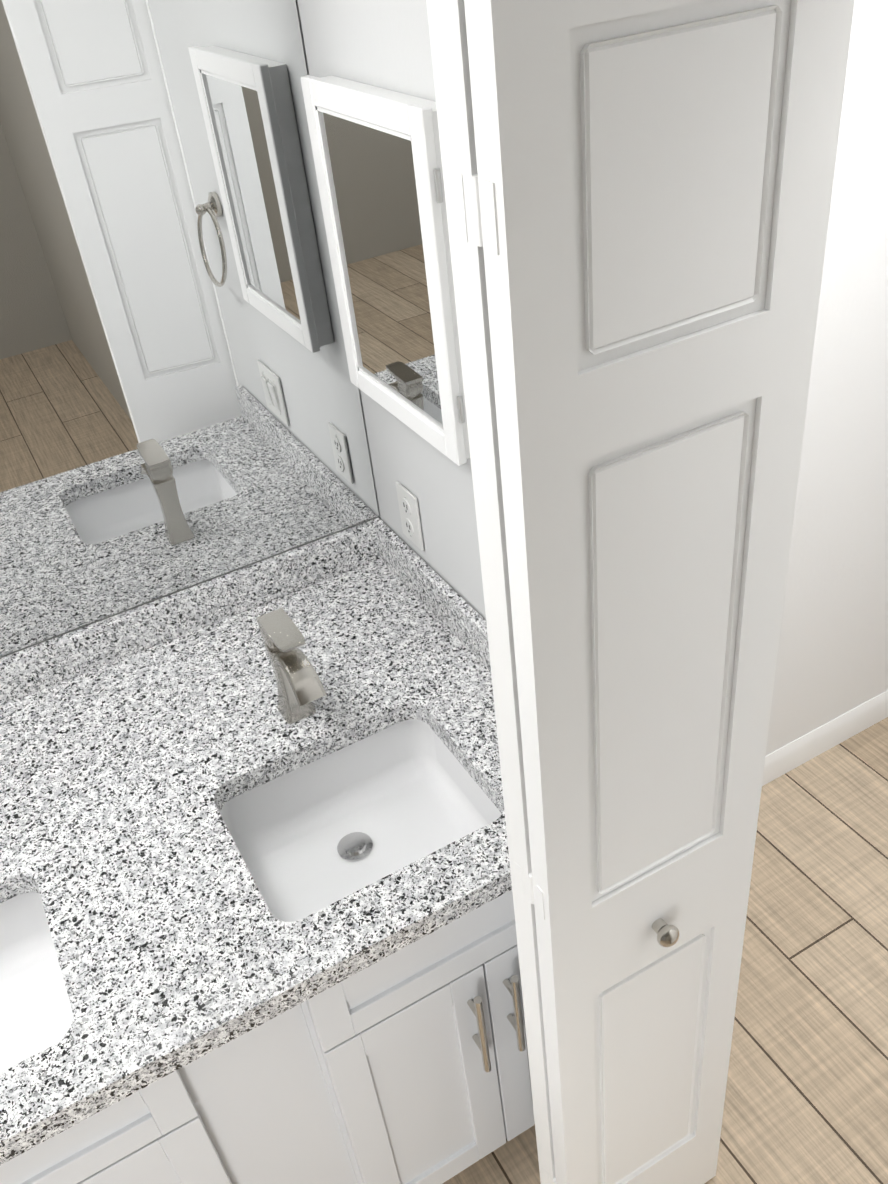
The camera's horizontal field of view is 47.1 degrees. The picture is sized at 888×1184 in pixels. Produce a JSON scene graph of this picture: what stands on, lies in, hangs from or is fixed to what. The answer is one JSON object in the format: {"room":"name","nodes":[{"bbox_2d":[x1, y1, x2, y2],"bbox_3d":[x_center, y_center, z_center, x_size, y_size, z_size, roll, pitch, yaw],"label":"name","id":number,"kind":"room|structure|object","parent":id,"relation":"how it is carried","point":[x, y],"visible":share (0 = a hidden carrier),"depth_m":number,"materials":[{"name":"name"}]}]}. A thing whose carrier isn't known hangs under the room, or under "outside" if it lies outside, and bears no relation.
{"room":"bathroom","nodes":[
{"label":"bathroom","id":0,"kind":"room"},
{"bbox_2d":[0,0,379,657],"bbox_3d":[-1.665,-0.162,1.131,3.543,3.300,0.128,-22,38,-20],"label":"mirror glass","id":1,"kind":"object","parent":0,"point":[180,405],"depth_m":1.65,"materials":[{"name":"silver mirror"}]},
{"bbox_2d":[296,0,485,619],"bbox_3d":[0.063,-0.537,1.350,0.120,3.300,0.880,-22,38,-20],"label":"wall","id":2,"kind":"structure","parent":0,"point":[384,44],"depth_m":1.65,"materials":[{"name":"grey paint"}]},
{"bbox_2d":[0,518,382,705],"bbox_3d":[-0.980,0.238,1.745,1.970,0.086,0.020,-22,38,-20],"label":"backsplash","id":3,"kind":"structure","parent":2,"relation":"attached to","point":[26,671],"depth_m":1.92,"materials":[{"name":"white stone"}]},
{"bbox_2d":[300,75,469,465],"bbox_3d":[-0.073,-0.478,1.506,0.048,0.487,0.389,-22,38,-20],"label":"medicine cabinet mirror","id":4,"kind":"object","parent":2,"relation":"attached to","point":[377,161],"visible":0.98,"depth_m":1.46,"materials":[{"name":"white paint"}]},
{"bbox_2d":[396,482,423,550],"bbox_3d":[-0.065,-0.140,1.895,0.009,0.114,0.080,-22,38,-20],"label":"duplex electrical outlet","id":5,"kind":"object","parent":2,"relation":"attached to","point":[409,514],"visible":1,"depth_m":1.89,"materials":[{"name":"white plastic"}]},
{"bbox_2d":[372,522,490,673],"bbox_3d":[0.070,0.087,1.771,0.020,0.086,0.813,-22,38,-20],"label":"backsplash","id":6,"kind":"structure","parent":2,"relation":"attached to","point":[469,628],"depth_m":1.88,"materials":[{"name":"white stone"}]},
{"bbox_2d":[426,0,854,1183],"bbox_3d":[0.244,0.314,1.262,0.321,1.974,0.136,-29,41,-27],"label":"bifold door","id":7,"kind":"structure","parent":2,"relation":"in","point":[638,198],"depth_m":0.91,"materials":[{"name":"white paint"}]},
{"bbox_2d":[443,717,887,1183],"bbox_3d":[0.425,1.886,0.826,5.750,0.060,4.540,-22,38,-20],"label":"floor","id":8,"kind":"structure","parent":0,"point":[806,1098],"depth_m":2.14,"materials":[{"name":"brown wood"}]},
{"bbox_2d":[0,886,534,1183],"bbox_3d":[-0.726,0.834,1.721,1.970,0.818,0.866,-22,38,-20],"label":"bathroom vanity","id":9,"kind":"object","parent":8,"relation":"on","point":[411,1066],"depth_m":1.49,"materials":[{"name":"wood"}]},
{"bbox_2d":[0,558,511,1157],"bbox_3d":[-0.776,0.482,1.481,1.970,0.040,0.837,-22,38,-20],"label":"countertop","id":10,"kind":"structure","parent":9,"relation":"on","point":[164,936],"depth_m":1.57,"materials":[{"name":"white stone"}]},
{"bbox_2d":[0,890,59,1057],"bbox_3d":[-0.758,0.660,1.372,0.554,0.146,0.334,-22,38,-20],"label":"sink","id":11,"kind":"object","parent":10,"relation":"in","point":[28,1012],"depth_m":1.55,"materials":[{"name":"white ceramic"}]},
{"bbox_2d":[256,608,326,723],"bbox_3d":[-0.238,0.144,1.647,0.054,0.199,0.154,-22,38,-20],"label":"faucet","id":12,"kind":"object","parent":10,"relation":"on","point":[300,685],"visible":1,"depth_m":1.61,"materials":[{"name":"silver metal"}]},
{"bbox_2d":[228,714,491,913],"bbox_3d":[-0.125,0.400,1.620,0.399,0.146,0.334,-22,38,-20],"label":"sink","id":13,"kind":"object","parent":10,"relation":"in","point":[317,828],"depth_m":1.74,"materials":[{"name":"white ceramic"}]},
{"bbox_2d":[765,0,887,755],"bbox_3d":[0.990,-0.679,2.071,2.087,2.500,0.120,-22,38,-20],"label":"wall","id":14,"kind":"structure","parent":0,"point":[832,660],"depth_m":2.14,"materials":[{"name":"white paint"}]},
{"bbox_2d":[762,690,887,785],"bbox_3d":[1.096,0.342,2.708,1.957,0.090,0.014,-22,38,-20],"label":"baseboard","id":15,"kind":"structure","parent":14,"relation":"attached to","point":[792,755],"depth_m":2.64,"materials":[{"name":"white paint"}]}
]}

